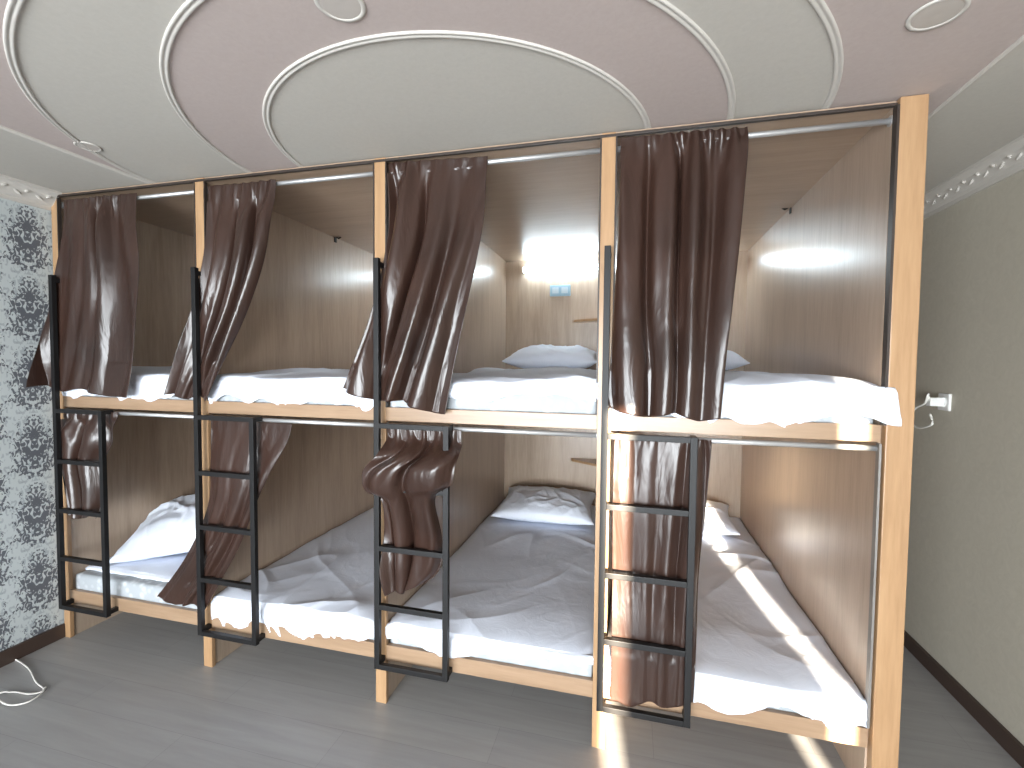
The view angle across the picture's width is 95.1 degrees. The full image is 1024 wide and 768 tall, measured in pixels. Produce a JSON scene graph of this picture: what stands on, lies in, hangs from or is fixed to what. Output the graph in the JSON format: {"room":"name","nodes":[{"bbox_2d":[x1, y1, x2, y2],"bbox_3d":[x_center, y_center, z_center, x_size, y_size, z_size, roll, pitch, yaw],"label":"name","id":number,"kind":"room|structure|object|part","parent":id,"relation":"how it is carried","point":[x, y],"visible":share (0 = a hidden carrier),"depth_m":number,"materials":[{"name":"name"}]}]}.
{"room":"dormitory","nodes":[
{"label":"dormitory","id":0,"kind":"room"},
{"bbox_2d":[0,198,63,651],"bbox_3d":[-2.903,0.249,1.151,0.100,2.430,7.650,1,3,14],"label":"wall","id":1,"kind":"structure","parent":0,"point":[29,603],"depth_m":2.43,"materials":[{"name":"paper"}]},
{"bbox_2d":[0,174,61,210],"bbox_3d":[-3.082,-0.873,-0.010,0.085,0.092,5.200,1,3,14],"label":"trim","id":2,"kind":"structure","parent":1,"relation":"attached to","point":[13,189],"depth_m":2.38,"materials":[{"name":"grey paint"}]},
{"bbox_2d":[0,623,64,667],"bbox_3d":[-3.136,1.471,0.098,0.018,0.075,5.200,1,3,14],"label":"baseboard","id":3,"kind":"structure","parent":1,"relation":"attached to","point":[7,656],"depth_m":2.46,"materials":[{"name":"brown wood"}]},
{"bbox_2d":[0,612,1021,767],"bbox_3d":[-0.663,1.549,0.629,4.750,0.080,7.650,1,3,14],"label":"floor","id":4,"kind":"structure","parent":0,"point":[128,690],"depth_m":2.01,"materials":[{"name":"grey laminate"}]},
{"bbox_2d":[0,659,46,705],"bbox_3d":[-2.424,1.414,2.259,0.627,0.013,0.148,2,3,31],"label":"charging cable","id":5,"kind":"object","parent":4,"relation":"on","point":[17,660],"visible":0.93,"depth_m":2.16,"materials":[{"name":"white plastic"}]},
{"bbox_2d":[51,94,928,767],"bbox_3d":[-0.318,0.194,3.057,3.948,2.427,2.070,1,3,14],"label":"bunk bed","id":6,"kind":"object","parent":4,"relation":"on","point":[830,286],"visible":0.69,"depth_m":2.37,"materials":[{"name":"brown wood"}]},
{"bbox_3d":[-2.455,0.196,2.562,0.044,2.424,0.020,1,3,14],"label":"post","id":7,"kind":"part","parent":6,"relation":"part of","materials":[{"name":"beige wood"}]},
{"bbox_2d":[26,193,138,397],"bbox_3d":[-2.182,-0.456,2.423,0.643,1.039,0.138,1,2,9],"label":"curtain","id":8,"kind":"object","parent":6,"relation":"hanging from","point":[97,268],"visible":0.98,"depth_m":2.43,"materials":[{"name":"brown fabric"}]},
{"bbox_2d":[48,275,118,617],"bbox_3d":[-2.266,0.323,2.480,0.344,1.789,0.060,1,3,14],"label":"ladder","id":9,"kind":"object","parent":6,"relation":"attached to","point":[64,604],"visible":1,"depth_m":2.47,"materials":[{"name":"black metal"}]},
{"bbox_3d":[-2.426,0.321,2.501,0.024,1.789,0.022,1,3,14],"label":"tall rail","id":10,"kind":"part","parent":9,"relation":"part of","materials":[{"name":"black metal"}]},
{"bbox_3d":[-2.119,0.679,2.437,0.024,1.085,0.022,1,3,14],"label":"short rail","id":11,"kind":"part","parent":9,"relation":"part of","materials":[{"name":"black metal"}]},
{"bbox_2d":[61,412,117,518],"bbox_3d":[-2.261,0.435,2.510,0.425,0.586,0.078,1,3,14],"label":"curtain","id":12,"kind":"object","parent":6,"relation":"hanging from","point":[79,432],"visible":0.77,"depth_m":2.50,"materials":[{"name":"brown fabric"}]},
{"bbox_3d":[-1.973,-0.954,2.413,0.918,0.019,0.020,1,3,14],"label":"curtain rod","id":13,"kind":"part","parent":6,"relation":"part of","materials":[{"name":"silver metal"}]},
{"bbox_3d":[-2.209,0.164,3.549,0.040,2.410,2.018,1,3,14],"label":"divider panel","id":14,"kind":"part","parent":6,"relation":"part of","materials":[{"name":"brown wood"}]},
{"bbox_3d":[-1.988,0.102,2.441,0.918,0.059,0.020,1,3,14],"label":"bed rail","id":15,"kind":"part","parent":6,"relation":"part of","materials":[{"name":"beige wood"}]},
{"bbox_3d":[-1.998,1.179,2.487,0.918,0.069,0.020,1,3,14],"label":"bed rail","id":16,"kind":"part","parent":6,"relation":"part of","materials":[{"name":"beige wood"}]},
{"bbox_2d":[75,570,196,608],"bbox_3d":[-1.747,1.075,3.460,0.910,0.098,1.992,1,3,14],"label":"mattress","id":17,"kind":"object","parent":6,"relation":"on","point":[89,580],"visible":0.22,"depth_m":2.53,"materials":[{"name":"white fabric"}]},
{"bbox_2d":[85,552,187,581],"bbox_3d":[-1.739,1.016,3.486,0.924,0.072,1.943,1,3,14],"label":"sheet","id":18,"kind":"object","parent":17,"relation":"on","point":[163,568],"visible":0.09,"depth_m":2.64,"materials":[{"name":"white fabric"}]},
{"bbox_2d":[110,494,195,562],"bbox_3d":[-2.033,0.862,2.931,0.620,0.328,0.518,0,2,-6],"label":"pillow","id":19,"kind":"object","parent":18,"relation":"on","point":[170,528],"visible":0.56,"depth_m":2.72,"materials":[{"name":"white fabric"}]},
{"bbox_2d":[82,395,192,399],"bbox_3d":[-1.737,0.000,3.414,0.910,0.137,1.992,1,3,14],"label":"mattress","id":20,"kind":"object","parent":6,"relation":"on","point":[173,396],"visible":0.02,"depth_m":2.39,"materials":[{"name":"white fabric"}]},
{"bbox_2d":[61,366,174,401],"bbox_3d":[-1.740,-0.047,3.397,0.924,0.193,2.034,1,3,14],"label":"sheet","id":21,"kind":"object","parent":20,"relation":"on","point":[148,383],"visible":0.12,"depth_m":2.40,"materials":[{"name":"white fabric"}]},
{"bbox_3d":[-1.987,0.156,2.447,0.918,0.019,0.020,1,3,14],"label":"curtain rod","id":22,"kind":"part","parent":6,"relation":"part of","materials":[{"name":"silver metal"}]},
{"bbox_3d":[-1.519,0.215,2.323,0.052,2.424,0.020,1,3,14],"label":"post","id":23,"kind":"part","parent":6,"relation":"part of","materials":[{"name":"beige wood"}]},
{"bbox_2d":[164,179,275,400],"bbox_3d":[-1.399,-0.435,2.229,0.614,1.036,0.101,1,2,10],"label":"curtain","id":24,"kind":"object","parent":6,"relation":"hanging from","point":[238,216],"visible":0.93,"depth_m":2.21,"materials":[{"name":"brown fabric"}]},
{"bbox_2d":[157,420,291,608],"bbox_3d":[-1.423,0.652,2.288,0.800,0.947,0.046,1,2,11],"label":"curtain","id":25,"kind":"object","parent":6,"relation":"hanging from","point":[229,499],"visible":0.8,"depth_m":2.27,"materials":[{"name":"brown fabric"}]},
{"bbox_2d":[191,267,264,645],"bbox_3d":[-1.360,0.342,2.248,0.344,1.789,0.060,1,3,14],"label":"ladder","id":26,"kind":"object","parent":6,"relation":"attached to","point":[203,630],"visible":0.98,"depth_m":2.24,"materials":[{"name":"black metal"}]},
{"bbox_3d":[-1.520,0.339,2.270,0.024,1.789,0.022,1,3,14],"label":"tall rail","id":27,"kind":"part","parent":26,"relation":"part of","materials":[{"name":"black metal"}]},
{"bbox_3d":[-1.213,0.697,2.205,0.024,1.085,0.022,1,3,14],"label":"short rail","id":28,"kind":"part","parent":26,"relation":"part of","materials":[{"name":"black metal"}]},
{"bbox_2d":[217,395,352,405],"bbox_3d":[-0.797,0.019,3.174,0.910,0.137,1.992,1,3,14],"label":"mattress","id":29,"kind":"object","parent":6,"relation":"on","point":[225,397],"visible":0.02,"depth_m":2.25,"materials":[{"name":"white fabric"}]},
{"bbox_2d":[208,368,372,410],"bbox_3d":[-0.801,-0.021,3.157,0.924,0.191,2.035,1,3,14],"label":"sheet","id":30,"kind":"object","parent":29,"relation":"on","point":[290,385],"visible":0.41,"depth_m":2.21,"materials":[{"name":"white fabric"}]},
{"bbox_3d":[-1.048,0.121,2.201,0.918,0.059,0.020,1,3,14],"label":"bed rail","id":31,"kind":"part","parent":6,"relation":"part of","materials":[{"name":"beige wood"}]},
{"bbox_3d":[-1.267,0.183,3.308,0.036,2.410,2.018,1,3,14],"label":"divider panel","id":32,"kind":"part","parent":6,"relation":"part of","materials":[{"name":"brown wood"}]},
{"bbox_2d":[211,507,373,640],"bbox_3d":[-0.812,1.101,3.204,0.924,0.187,2.035,1,3,14],"label":"sheet","id":33,"kind":"object","parent":6,"relation":"on","point":[325,586],"visible":0.44,"depth_m":2.38,"materials":[{"name":"white fabric"}]},
{"bbox_3d":[-1.058,1.198,2.247,0.918,0.069,0.020,1,3,14],"label":"bed rail","id":34,"kind":"part","parent":6,"relation":"part of","materials":[{"name":"beige wood"}]},
{"bbox_3d":[-1.048,0.175,2.207,0.918,0.019,0.020,1,3,14],"label":"curtain rod","id":35,"kind":"part","parent":6,"relation":"part of","materials":[{"name":"silver metal"}]},
{"bbox_3d":[-1.034,-0.935,2.173,0.918,0.019,0.020,1,3,14],"label":"curtain rod","id":36,"kind":"part","parent":6,"relation":"part of","materials":[{"name":"silver metal"}]},
{"bbox_3d":[-0.580,0.235,2.083,0.052,2.424,0.020,1,3,14],"label":"post","id":37,"kind":"part","parent":6,"relation":"part of","materials":[{"name":"beige wood"}]},
{"bbox_2d":[362,429,461,595],"bbox_3d":[-0.435,0.563,1.982,0.429,0.745,0.171,1,3,17],"label":"curtain","id":38,"kind":"object","parent":6,"relation":"hanging from","point":[414,462],"visible":0.94,"depth_m":2.00,"materials":[{"name":"brown fabric"}]},
{"bbox_2d":[373,257,452,681],"bbox_3d":[-0.424,0.361,2.009,0.344,1.789,0.060,1,3,14],"label":"ladder","id":39,"kind":"object","parent":6,"relation":"attached to","point":[379,659],"visible":0.94,"depth_m":2.00,"materials":[{"name":"black metal"}]},
{"bbox_3d":[-0.583,0.358,2.030,0.024,1.789,0.022,1,3,14],"label":"tall rail","id":40,"kind":"part","parent":39,"relation":"part of","materials":[{"name":"black metal"}]},
{"bbox_3d":[-0.277,0.716,1.966,0.024,1.085,0.022,1,3,14],"label":"short rail","id":41,"kind":"part","parent":39,"relation":"part of","materials":[{"name":"black metal"}]},
{"bbox_2d":[343,156,487,413],"bbox_3d":[-0.430,-0.414,1.981,0.651,1.075,0.144,1,3,14],"label":"curtain","id":42,"kind":"object","parent":6,"relation":"hanging from","point":[437,206],"visible":0.97,"depth_m":1.95,"materials":[{"name":"brown fabric"}]},
{"bbox_3d":[-0.327,0.202,3.068,0.036,2.410,2.018,1,3,14],"label":"divider panel","id":43,"kind":"part","parent":6,"relation":"part of","materials":[{"name":"brown wood"}]},
{"bbox_3d":[-0.342,-1.010,3.026,3.868,0.015,2.048,1,3,14],"label":"panel","id":44,"kind":"part","parent":6,"relation":"part of","materials":[{"name":"brown wood"}]},
{"bbox_3d":[-0.119,1.218,2.007,0.918,0.069,0.020,1,3,14],"label":"bed rail","id":45,"kind":"part","parent":6,"relation":"part of","materials":[{"name":"beige wood"}]},
{"bbox_3d":[-0.108,0.141,1.961,0.918,0.059,0.020,1,3,14],"label":"bed rail","id":46,"kind":"part","parent":6,"relation":"part of","materials":[{"name":"beige wood"}]},
{"bbox_2d":[391,638,592,677],"bbox_3d":[0.132,1.113,2.980,0.910,0.098,1.992,1,3,14],"label":"mattress","id":47,"kind":"object","parent":6,"relation":"on","point":[569,667],"visible":0.14,"depth_m":1.95,"materials":[{"name":"white fabric"}]},
{"bbox_2d":[385,499,595,664],"bbox_3d":[0.129,1.089,2.964,0.924,0.123,2.033,1,3,14],"label":"sheet","id":48,"kind":"object","parent":47,"relation":"on","point":[518,589],"visible":0.77,"depth_m":2.33,"materials":[{"name":"white fabric"}]},
{"bbox_2d":[491,485,595,524],"bbox_3d":[0.270,0.915,3.604,0.740,0.187,0.578,1,3,13],"label":"pillow","id":49,"kind":"object","parent":48,"relation":"on","point":[545,504],"visible":1,"depth_m":3.43,"materials":[{"name":"white fabric"}]},
{"bbox_2d":[390,394,595,413],"bbox_3d":[0.142,0.038,2.934,0.910,0.137,1.992,1,3,14],"label":"mattress","id":50,"kind":"object","parent":6,"relation":"on","point":[520,402],"visible":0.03,"depth_m":1.93,"materials":[{"name":"white fabric"}]},
{"bbox_2d":[448,367,597,402],"bbox_3d":[0.139,-0.035,2.916,0.924,0.146,2.033,1,3,14],"label":"sheet","id":51,"kind":"object","parent":50,"relation":"on","point":[486,384],"visible":0.86,"depth_m":1.94,"materials":[{"name":"white fabric"}]},
{"bbox_2d":[502,344,596,368],"bbox_3d":[0.319,-0.202,3.546,0.680,0.200,0.498,1,3,14],"label":"pillow","id":52,"kind":"object","parent":51,"relation":"on","point":[533,356],"visible":0.78,"depth_m":3.36,"materials":[{"name":"white fabric"}]},
{"bbox_3d":[-0.094,-0.915,1.933,0.918,0.019,0.020,1,3,14],"label":"curtain rod","id":53,"kind":"part","parent":6,"relation":"part of","materials":[{"name":"silver metal"}]},
{"bbox_3d":[-0.108,0.194,1.967,0.918,0.019,0.020,1,3,14],"label":"curtain rod","id":54,"kind":"part","parent":6,"relation":"part of","materials":[{"name":"silver metal"}]},
{"bbox_2d":[522,264,597,273],"bbox_3d":[0.396,-0.945,3.846,0.640,0.044,0.061,1,3,14],"label":"wall lamp","id":55,"kind":"object","parent":6,"relation":"attached to","point":[593,267],"visible":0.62,"depth_m":3.82,"materials":[{"name":"white plastic"}]},
{"bbox_2d":[550,285,570,295],"bbox_3d":[0.398,-0.771,3.868,0.170,0.090,0.032,1,3,14],"label":"wall socket","id":56,"kind":"object","parent":6,"relation":"attached to","point":[555,290],"visible":1,"depth_m":3.86,"materials":[{"name":"blue plastic"}]},
{"bbox_3d":[0.357,-0.771,3.865,0.052,0.048,0.006,1,3,14],"label":"plate","id":57,"kind":"part","parent":56,"relation":"part of","materials":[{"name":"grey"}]},
{"bbox_3d":[0.431,-0.770,3.846,0.052,0.048,0.006,1,3,14],"label":"plate","id":58,"kind":"part","parent":56,"relation":"part of","materials":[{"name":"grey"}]},
{"bbox_2d":[571,458,596,465],"bbox_3d":[0.634,0.633,3.756,0.360,0.018,0.238,1,3,14],"label":"corner shelf","id":59,"kind":"object","parent":6,"relation":"attached to","point":[592,462],"visible":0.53,"depth_m":3.81,"materials":[{"name":"brown wood"}]},
{"bbox_2d":[573,318,596,322],"bbox_3d":[0.645,-0.506,3.708,0.360,0.018,0.238,1,3,14],"label":"corner shelf","id":60,"kind":"object","parent":6,"relation":"attached to","point":[593,320],"visible":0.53,"depth_m":3.74,"materials":[{"name":"brown wood"}]},
{"bbox_3d":[0.360,0.254,1.843,0.052,2.424,0.020,1,3,14],"label":"post","id":61,"kind":"part","parent":6,"relation":"part of","materials":[{"name":"beige wood"}]},
{"bbox_3d":[0.612,0.221,2.828,0.036,2.410,2.018,1,3,14],"label":"divider panel","id":62,"kind":"part","parent":6,"relation":"part of","materials":[{"name":"brown wood"}]},
{"bbox_3d":[-0.066,0.158,4.051,3.942,2.420,0.018,1,3,14],"label":"panel","id":63,"kind":"part","parent":6,"relation":"part of","materials":[{"name":"brown wood"}]},
{"bbox_2d":[596,245,697,728],"bbox_3d":[0.510,0.380,1.770,0.344,1.789,0.060,1,3,14],"label":"ladder","id":64,"kind":"object","parent":6,"relation":"attached to","point":[686,652],"visible":1,"depth_m":1.76,"materials":[{"name":"black metal"}]},
{"bbox_3d":[0.350,0.378,1.792,0.024,1.789,0.022,1,3,14],"label":"tall rail","id":65,"kind":"part","parent":64,"relation":"part of","materials":[{"name":"black metal"}]},
{"bbox_3d":[0.657,0.736,1.728,0.024,1.085,0.022,1,3,14],"label":"short rail","id":66,"kind":"part","parent":64,"relation":"part of","materials":[{"name":"black metal"}]},
{"bbox_2d":[610,433,711,707],"bbox_3d":[0.560,0.725,1.792,0.353,1.062,0.052,1,3,14],"label":"curtain","id":67,"kind":"object","parent":6,"relation":"hanging from","point":[646,473],"visible":0.72,"depth_m":1.79,"materials":[{"name":"brown fabric"}]},
{"bbox_2d":[608,126,748,420],"bbox_3d":[0.597,-0.398,1.714,0.479,1.065,0.127,1,3,14],"label":"curtain","id":68,"kind":"object","parent":6,"relation":"hanging from","point":[681,195],"visible":1,"depth_m":1.71,"materials":[{"name":"brown fabric"}]},
{"bbox_3d":[0.814,1.237,1.768,0.904,0.069,0.020,1,3,14],"label":"bed rail","id":69,"kind":"part","parent":6,"relation":"part of","materials":[{"name":"beige wood"}]},
{"bbox_2d":[613,413,872,423],"bbox_3d":[1.072,0.058,2.696,0.890,0.137,1.992,1,3,14],"label":"mattress","id":70,"kind":"object","parent":6,"relation":"on","point":[859,419],"visible":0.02,"depth_m":1.64,"materials":[{"name":"white fabric"}]},
{"bbox_2d":[610,370,901,427],"bbox_3d":[1.089,0.015,2.662,0.952,0.200,2.058,1,3,14],"label":"sheet","id":71,"kind":"object","parent":70,"relation":"on","point":[781,399],"visible":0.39,"depth_m":1.66,"materials":[{"name":"white fabric"}]},
{"bbox_2d":[725,350,749,369],"bbox_3d":[1.273,-0.184,3.323,0.640,0.197,0.478,1,2,12],"label":"pillow","id":72,"kind":"object","parent":71,"relation":"on","point":[733,360],"visible":0.1,"depth_m":3.07,"materials":[{"name":"white fabric"}]},
{"bbox_3d":[0.825,0.160,1.722,0.904,0.059,0.020,1,3,14],"label":"bed rail","id":73,"kind":"part","parent":6,"relation":"part of","materials":[{"name":"beige wood"}]},
{"bbox_3d":[0.839,-0.896,1.695,0.904,0.019,0.020,1,3,14],"label":"curtain rod","id":74,"kind":"part","parent":6,"relation":"part of","materials":[{"name":"silver metal"}]},
{"bbox_2d":[768,707,796,712],"bbox_3d":[1.062,1.132,2.742,0.890,0.098,1.992,1,3,14],"label":"mattress","id":75,"kind":"object","parent":6,"relation":"on","point":[779,708],"visible":0.03,"depth_m":1.73,"materials":[{"name":"white fabric"}]},
{"bbox_2d":[605,517,866,728],"bbox_3d":[1.058,1.117,2.727,0.902,0.161,2.033,1,3,14],"label":"sheet","id":76,"kind":"object","parent":75,"relation":"on","point":[757,649],"visible":0.47,"depth_m":1.93,"materials":[{"name":"white fabric"}]},
{"bbox_2d":[703,500,739,534],"bbox_3d":[1.268,0.933,3.390,0.620,0.172,0.519,1,3,17],"label":"pillow","id":77,"kind":"object","parent":76,"relation":"on","point":[717,521],"visible":0.36,"depth_m":3.16,"materials":[{"name":"white fabric"}]},
{"bbox_3d":[0.825,0.213,1.729,0.904,0.019,0.020,1,3,14],"label":"curtain rod","id":78,"kind":"part","parent":6,"relation":"part of","materials":[{"name":"silver metal"}]},
{"bbox_3d":[1.552,0.240,2.588,0.080,2.410,2.018,1,3,14],"label":"divider panel","id":79,"kind":"part","parent":6,"relation":"part of","materials":[{"name":"brown wood"}]},
{"bbox_2d":[887,115,892,126],"bbox_3d":[1.277,-0.887,1.583,0.004,0.035,0.036,1,3,14],"label":"curtain rod bracket","id":80,"kind":"object","parent":6,"relation":"attached to","point":[889,117],"depth_m":1.58,"materials":[{"name":"silver metal"}]},
{"bbox_3d":[1.304,0.272,1.594,0.079,2.427,0.036,1,3,14],"label":"post","id":81,"kind":"part","parent":6,"relation":"part of","materials":[{"name":"beige wood"}]},
{"bbox_2d":[0,0,1023,192],"bbox_3d":[-0.639,-0.959,0.523,4.750,0.080,7.650,1,3,14],"label":"ceiling","id":82,"kind":"structure","parent":0,"point":[92,65],"depth_m":1.45,"materials":[{"name":"white paint"}]},
{"bbox_2d":[0,125,151,183],"bbox_3d":[-2.178,-0.947,0.917,0.024,0.007,7.450,1,3,14],"label":"trim","id":83,"kind":"structure","parent":82,"relation":"attached to","point":[1,126],"depth_m":2.00,"materials":[{"name":"grey paint"}]},
{"bbox_2d":[73,141,101,151],"bbox_3d":[-1.764,-0.987,1.950,0.090,0.004,0.090,1,3,14],"label":"recessed light","id":84,"kind":"object","parent":82,"relation":"in","point":[95,148],"visible":1,"depth_m":1.95,"materials":[{"name":"grey paint"}]},
{"bbox_2d":[314,0,365,21],"bbox_3d":[-0.426,-0.941,1.161,0.123,0.004,0.123,1,3,14],"label":"recessed light","id":85,"kind":"object","parent":82,"relation":"in","point":[340,10],"visible":1,"depth_m":1.18,"materials":[{"name":"grey paint"}]},
{"bbox_2d":[3,0,843,182],"bbox_3d":[-0.335,-0.978,2.060,2.993,0.006,2.446,1,3,14],"label":"trim","id":86,"kind":"structure","parent":82,"relation":"attached to","point":[13,8],"depth_m":1.35,"materials":[{"name":"grey paint"}]},
{"bbox_2d":[159,0,735,172],"bbox_3d":[-0.203,-0.976,2.026,2.114,0.006,2.114,1,3,14],"label":"trim","id":87,"kind":"structure","parent":82,"relation":"attached to","point":[188,6],"depth_m":1.33,"materials":[{"name":"grey paint"}]},
{"bbox_2d":[262,30,650,166],"bbox_3d":[-0.203,-0.976,2.026,1.547,0.006,1.547,1,3,14],"label":"trim","id":88,"kind":"structure","parent":82,"relation":"attached to","point":[285,74],"depth_m":1.35,"materials":[{"name":"grey paint"}]},
{"bbox_2d":[905,0,970,31],"bbox_3d":[1.066,-0.927,1.175,0.123,0.004,0.123,1,3,14],"label":"recessed light","id":89,"kind":"object","parent":82,"relation":"in","point":[936,13],"visible":1,"depth_m":1.17,"materials":[{"name":"grey paint"}]},
{"bbox_2d":[928,35,1023,118],"bbox_3d":[1.071,-0.880,0.087,0.012,0.007,7.450,1,3,14],"label":"trim","id":90,"kind":"structure","parent":82,"relation":"attached to","point":[1016,43],"depth_m":1.41,"materials":[{"name":"grey paint"}]},
{"bbox_2d":[904,170,1023,744],"bbox_3d":[1.601,0.341,0.001,0.100,2.430,7.650,1,3,14],"label":"wall","id":91,"kind":"structure","parent":0,"point":[964,606],"depth_m":2.13,"materials":[{"name":"beige paint"}]},
{"bbox_2d":[938,393,951,410],"bbox_3d":[2.139,0.089,2.320,0.016,0.084,0.084,1,3,14],"label":"power socket","id":92,"kind":"object","parent":91,"relation":"attached to","point":[948,397],"visible":0.84,"depth_m":2.30,"materials":[{"name":"white plastic"}]},
{"bbox_2d":[914,393,944,428],"bbox_3d":[2.098,0.137,2.353,0.082,0.186,0.194,1,3,14],"label":"charger","id":93,"kind":"object","parent":92,"relation":"in","point":[929,401],"visible":0.76,"depth_m":2.31,"materials":[{"name":"white plastic"}]},
{"bbox_2d":[904,630,1023,767],"bbox_3d":[1.533,1.516,0.065,0.018,0.075,7.450,1,3,14],"label":"baseboard","id":94,"kind":"structure","parent":91,"relation":"attached to","point":[1007,741],"depth_m":2.10,"materials":[{"name":"brown wood"}]},
{"bbox_2d":[923,134,1023,219],"bbox_3d":[1.523,-0.829,-0.026,0.085,0.092,7.450,1,3,14],"label":"trim","id":95,"kind":"structure","parent":91,"relation":"attached to","point":[1007,161],"depth_m":2.07,"materials":[{"name":"grey paint"}]}
]}

